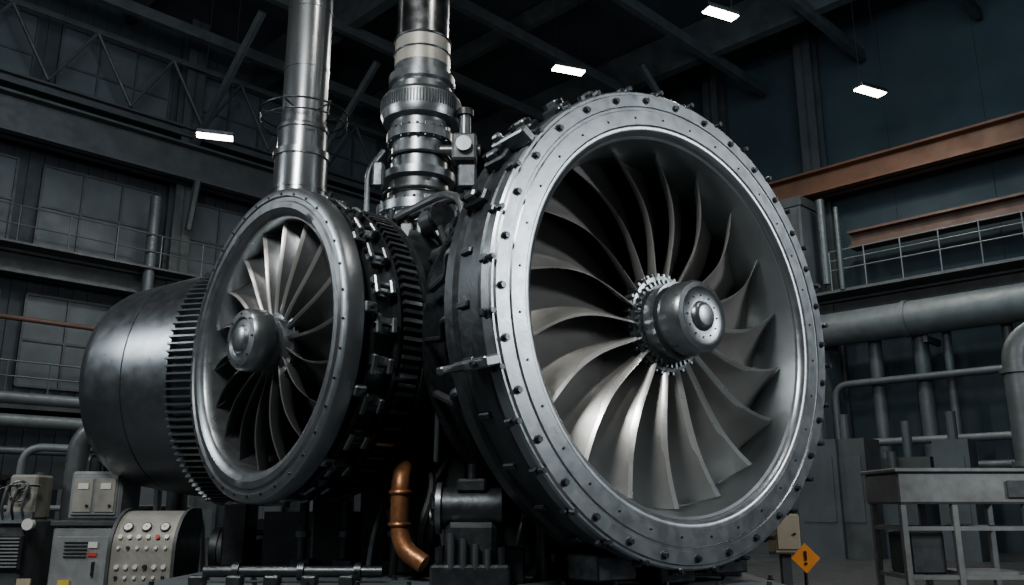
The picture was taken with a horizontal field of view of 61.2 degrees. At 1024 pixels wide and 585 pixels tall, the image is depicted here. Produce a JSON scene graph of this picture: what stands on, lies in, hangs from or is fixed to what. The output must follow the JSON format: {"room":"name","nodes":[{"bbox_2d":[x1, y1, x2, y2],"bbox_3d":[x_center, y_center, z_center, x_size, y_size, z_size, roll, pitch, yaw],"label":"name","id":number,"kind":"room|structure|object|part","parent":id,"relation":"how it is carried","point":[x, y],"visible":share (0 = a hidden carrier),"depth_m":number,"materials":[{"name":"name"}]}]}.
{"room":"power station hall","nodes":[
{"label":"power station hall","id":0,"kind":"room"},
{"bbox_2d":[0,0,485,511],"bbox_3d":[-12.113,-1.209,20.987,0.340,14.500,34.000,-14,-19,43],"label":"wall","id":1,"kind":"structure","parent":0,"point":[93,13],"depth_m":22.16,"materials":[{"name":"grey metal"}]},
{"bbox_2d":[0,153,19,238],"bbox_3d":[-13.113,-2.502,19.936,0.090,2.160,2.960,-14,-19,43],"label":"window","id":2,"kind":"structure","parent":1,"relation":"in","point":[9,164],"depth_m":20.89,"materials":[{"name":"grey glass"}]},
{"bbox_2d":[0,1,40,76],"bbox_3d":[-13.113,-6.237,20.867,0.090,2.260,2.960,-14,-19,43],"label":"window","id":3,"kind":"structure","parent":1,"relation":"in","point":[17,54],"depth_m":21.65,"materials":[{"name":"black glass"}]},
{"bbox_2d":[12,292,112,391],"bbox_3d":[-10.638,1.348,21.526,2.960,2.260,0.090,14,-19,-43],"label":"window","id":4,"kind":"structure","parent":1,"relation":"in","point":[42,343],"depth_m":21.03,"materials":[{"name":"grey glass"}]},
{"bbox_2d":[55,24,174,119],"bbox_3d":[-10.638,-5.638,23.268,2.960,2.260,0.090,14,-19,-43],"label":"window","id":5,"kind":"structure","parent":1,"relation":"in","point":[90,72],"depth_m":23.26,"materials":[{"name":"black glass"}]},
{"bbox_2d":[187,203,244,275],"bbox_3d":[-8.022,-1.270,24.875,0.090,2.160,2.960,-14,-19,43],"label":"window","id":6,"kind":"structure","parent":1,"relation":"in","point":[212,226],"depth_m":24.41,"materials":[{"name":"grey glass"}]},
{"bbox_2d":[201,75,281,151],"bbox_3d":[-8.022,-5.005,25.807,0.090,2.260,2.960,-14,-19,43],"label":"window","id":7,"kind":"structure","parent":1,"relation":"in","point":[243,125],"depth_m":25.86,"materials":[{"name":"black glass"}]},
{"bbox_2d":[326,120,377,182],"bbox_3d":[-5.618,-4.424,28.140,0.090,2.260,2.960,-14,-19,43],"label":"window","id":8,"kind":"structure","parent":1,"relation":"in","point":[351,161],"depth_m":28.54,"materials":[{"name":"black glass"}]},
{"bbox_2d":[387,147,453,190],"bbox_3d":[-3.214,-3.842,30.472,2.960,2.260,0.090,14,-19,-43],"label":"window","id":9,"kind":"structure","parent":1,"relation":"in","point":[389,152],"depth_m":29.63,"materials":[{"name":"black glass"}]},
{"bbox_2d":[0,164,1023,394],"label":"railing","id":10,"kind":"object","parent":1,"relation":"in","point":[63,191],"depth_m":22.02,"materials":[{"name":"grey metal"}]},
{"bbox_3d":[-0.231,-0.021,19.179,43.549,4.220,20.680,0,-14,0],"label":"mezzanine railing","id":11,"kind":"part","parent":10,"relation":"part of","materials":[{"name":"grey metal"}]},
{"bbox_2d":[149,0,910,129],"bbox_3d":[0.000,-11.219,11.218,34.300,0.200,34.300,-14,-19,43],"label":"ceiling","id":12,"kind":"structure","parent":0,"point":[608,31],"depth_m":25.51,"materials":[{"name":"black metal"}]},
{"bbox_2d":[198,553,1023,584],"bbox_3d":[0.000,3.078,7.799,34.500,0.200,34.500,-14,-19,43],"label":"floor","id":13,"kind":"structure","parent":0,"point":[826,571],"depth_m":14.54,"materials":[{"name":"concrete"}]},
{"bbox_2d":[47,453,140,584],"bbox_3d":[-3.740,2.216,7.910,0.600,1.532,0.812,0,-14,0],"label":"cabinet","id":14,"kind":"object","parent":13,"relation":"on","point":[97,498],"visible":0.67,"depth_m":7.57,"materials":[{"name":"grey metal"}]},
{"bbox_2d":[0,425,205,584],"bbox_3d":[-4.096,2.124,8.243,2.232,1.873,1.153,2,-14,-8],"label":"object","id":15,"kind":"object","parent":13,"relation":"on","point":[26,532],"visible":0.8,"depth_m":7.98,"materials":[{"name":"metal"}]},
{"bbox_2d":[103,508,202,584],"bbox_3d":[-2.770,2.179,6.671,0.510,1.000,0.540,0,-14,0],"label":"control console","id":16,"kind":"object","parent":13,"relation":"on","point":[143,547],"visible":1,"depth_m":6.51,"materials":[{"name":"beige metal"}]},
{"bbox_2d":[208,519,263,565],"bbox_3d":[-2.125,2.367,7.242,0.850,0.910,0.400,0,-14,0],"label":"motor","id":17,"kind":"object","parent":13,"relation":"on","point":[214,547],"visible":0.18,"depth_m":7.15,"materials":[{"name":"metal"}]},
{"bbox_2d":[139,444,784,584],"bbox_3d":[-0.314,1.767,5.949,3.972,1.450,2.500,0,-14,0],"label":"machine skid","id":18,"kind":"object","parent":13,"relation":"on","point":[438,523],"visible":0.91,"depth_m":5.50,"materials":[{"name":"metal"}]},
{"bbox_2d":[79,188,463,507],"bbox_3d":[-1.594,0.664,7.538,4.744,2.355,2.975,-12,-18,39],"label":"engine","id":19,"kind":"object","parent":18,"relation":"on","point":[290,370],"visible":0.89,"depth_m":5.99,"materials":[{"name":"metal"}]},
{"bbox_2d":[258,0,348,195],"bbox_3d":[-2.020,-5.596,9.383,0.859,11.400,0.859,-8,-16,30],"label":"exhaust stack","id":20,"kind":"object","parent":19,"relation":"on","point":[301,159],"visible":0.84,"depth_m":8.27,"materials":[{"name":"silver metal"}]},
{"bbox_3d":[-0.867,0.541,6.778,2.160,2.119,2.120,13,-19,-42],"label":"compressor casing","id":21,"kind":"part","parent":19,"relation":"part of","materials":[{"name":"metal"}]},
{"bbox_2d":[364,0,479,218],"bbox_3d":[-0.792,-5.669,9.091,1.005,11.400,0.840,0,-14,0],"label":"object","id":22,"kind":"object","parent":19,"relation":"on","point":[421,113],"visible":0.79,"depth_m":7.80,"materials":[{"name":"metal"}]},
{"bbox_3d":[-0.289,2.186,5.845,3.922,0.585,2.500,0,-14,0],"label":"skid frame","id":23,"kind":"part","parent":18,"relation":"part of","materials":[{"name":"metal"}]},
{"bbox_2d":[420,86,831,575],"bbox_3d":[0.249,0.410,6.499,3.215,3.108,3.128,9,-17,-32],"label":"engine","id":24,"kind":"object","parent":18,"relation":"on","point":[622,335],"visible":0.99,"depth_m":5.38,"materials":[{"name":"metal"}]},
{"bbox_3d":[-0.109,0.332,6.654,2.452,2.325,2.494,10,-17,-36],"label":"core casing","id":25,"kind":"part","parent":24,"relation":"part of","materials":[{"name":"metal"}]},
{"bbox_3d":[0.806,0.276,5.838,2.812,3.000,2.499,0,-14,0],"label":"fan casing","id":26,"kind":"part","parent":24,"relation":"part of","materials":[{"name":"metal"}]},
{"bbox_2d":[32,411,990,561],"bbox_3d":[1.589,4.380,19.550,22.564,2.959,8.532,-2,-14,9],"label":"machinery","id":27,"kind":"object","parent":13,"relation":"on","point":[834,514],"visible":0.21,"depth_m":17.76,"materials":[{"name":"paint"}]},
{"bbox_2d":[0,0,1023,510],"bbox_3d":[0.000,-4.002,9.783,32.800,14.500,32.801,14,-19,-43],"label":"steel framework","id":28,"kind":"object","parent":13,"relation":"on","point":[34,111],"visible":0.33,"depth_m":23.13,"materials":[{"name":"black metal"}]},
{"bbox_2d":[196,0,240,141],"bbox_3d":[-6.600,-5.428,19.698,0.800,4.095,0.280,4,-15,-17],"label":"lamp","id":29,"kind":"object","parent":28,"relation":"hanging from","point":[200,132],"visible":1,"depth_m":19.19,"materials":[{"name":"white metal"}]},
{"bbox_2d":[551,0,585,75],"bbox_3d":[1.330,-6.229,20.619,0.800,2.095,0.280,5,-15,-19],"label":"lamp","id":30,"kind":"object","parent":28,"relation":"hanging from","point":[557,66],"visible":1,"depth_m":20.34,"materials":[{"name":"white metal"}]},
{"bbox_2d":[701,0,738,21],"bbox_3d":[4.350,-6.810,18.291,0.800,2.095,0.280,7,-15,-25],"label":"lamp","id":31,"kind":"object","parent":28,"relation":"hanging from","point":[712,9],"visible":1,"depth_m":17.98,"materials":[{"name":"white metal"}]},
{"bbox_2d":[851,2,886,97],"bbox_3d":[8.150,-5.962,20.038,0.800,2.895,0.280,7,-15,-25],"label":"lamp","id":32,"kind":"object","parent":28,"relation":"hanging from","point":[862,87],"visible":1,"depth_m":19.65,"materials":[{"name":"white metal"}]},
{"bbox_2d":[768,110,1023,251],"bbox_3d":[10.677,-2.684,21.187,31.800,2.360,0.600,-14,-19,43],"label":"beam","id":33,"kind":"structure","parent":28,"relation":"attached to","point":[1005,133],"depth_m":21.56,"materials":[{"name":"brown metal"}]},
{"bbox_2d":[0,195,1023,467],"bbox_3d":[0.021,1.300,19.268,43.540,8.800,22.244,0,-14,0],"label":"process pipework","id":34,"kind":"object","parent":13,"relation":"on","point":[1003,305],"visible":0.42,"depth_m":20.16,"materials":[{"name":"paint"}]},
{"bbox_2d":[768,514,800,584],"bbox_3d":[2.420,2.464,7.630,0.300,0.990,0.300,0,-14,0],"label":"junction box","id":35,"kind":"object","parent":13,"relation":"on","point":[788,541],"visible":0.76,"depth_m":7.60,"materials":[{"name":"beige metal"}]},
{"bbox_2d":[791,543,819,584],"bbox_3d":[2.420,2.428,7.093,0.240,0.720,0.240,0,-14,0],"label":"warning sign","id":36,"kind":"object","parent":13,"relation":"on","point":[805,558],"visible":1,"depth_m":7.12,"materials":[{"name":"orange metal"}]},
{"bbox_2d":[779,195,844,514],"bbox_3d":[7.887,1.943,22.363,1.250,9.050,2.058,14,-19,-43],"label":"duct","id":37,"kind":"object","parent":13,"relation":"on","point":[807,217],"visible":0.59,"depth_m":22.65,"materials":[{"name":"metal"}]},
{"bbox_2d":[860,468,1023,584],"bbox_3d":[4.390,2.478,8.658,1.360,1.380,0.860,0,-14,0],"label":"workbench","id":38,"kind":"object","parent":13,"relation":"on","point":[914,549],"visible":1,"depth_m":8.40,"materials":[{"name":"grey metal"}]},
{"bbox_2d":[999,323,1023,467],"bbox_3d":[7.105,1.866,10.150,2.470,3.289,0.360,0,-14,0],"label":"pipe","id":39,"kind":"object","parent":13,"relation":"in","point":[1012,357],"visible":0.99,"depth_m":10.25,"materials":[{"name":"metal"}]},
{"bbox_2d":[532,0,1023,553],"bbox_3d":[12.010,-1.182,21.093,34.300,14.500,0.330,-14,-19,43],"label":"wall","id":40,"kind":"structure","parent":0,"point":[942,69],"depth_m":22.77,"materials":[{"name":"metal"}]}
]}

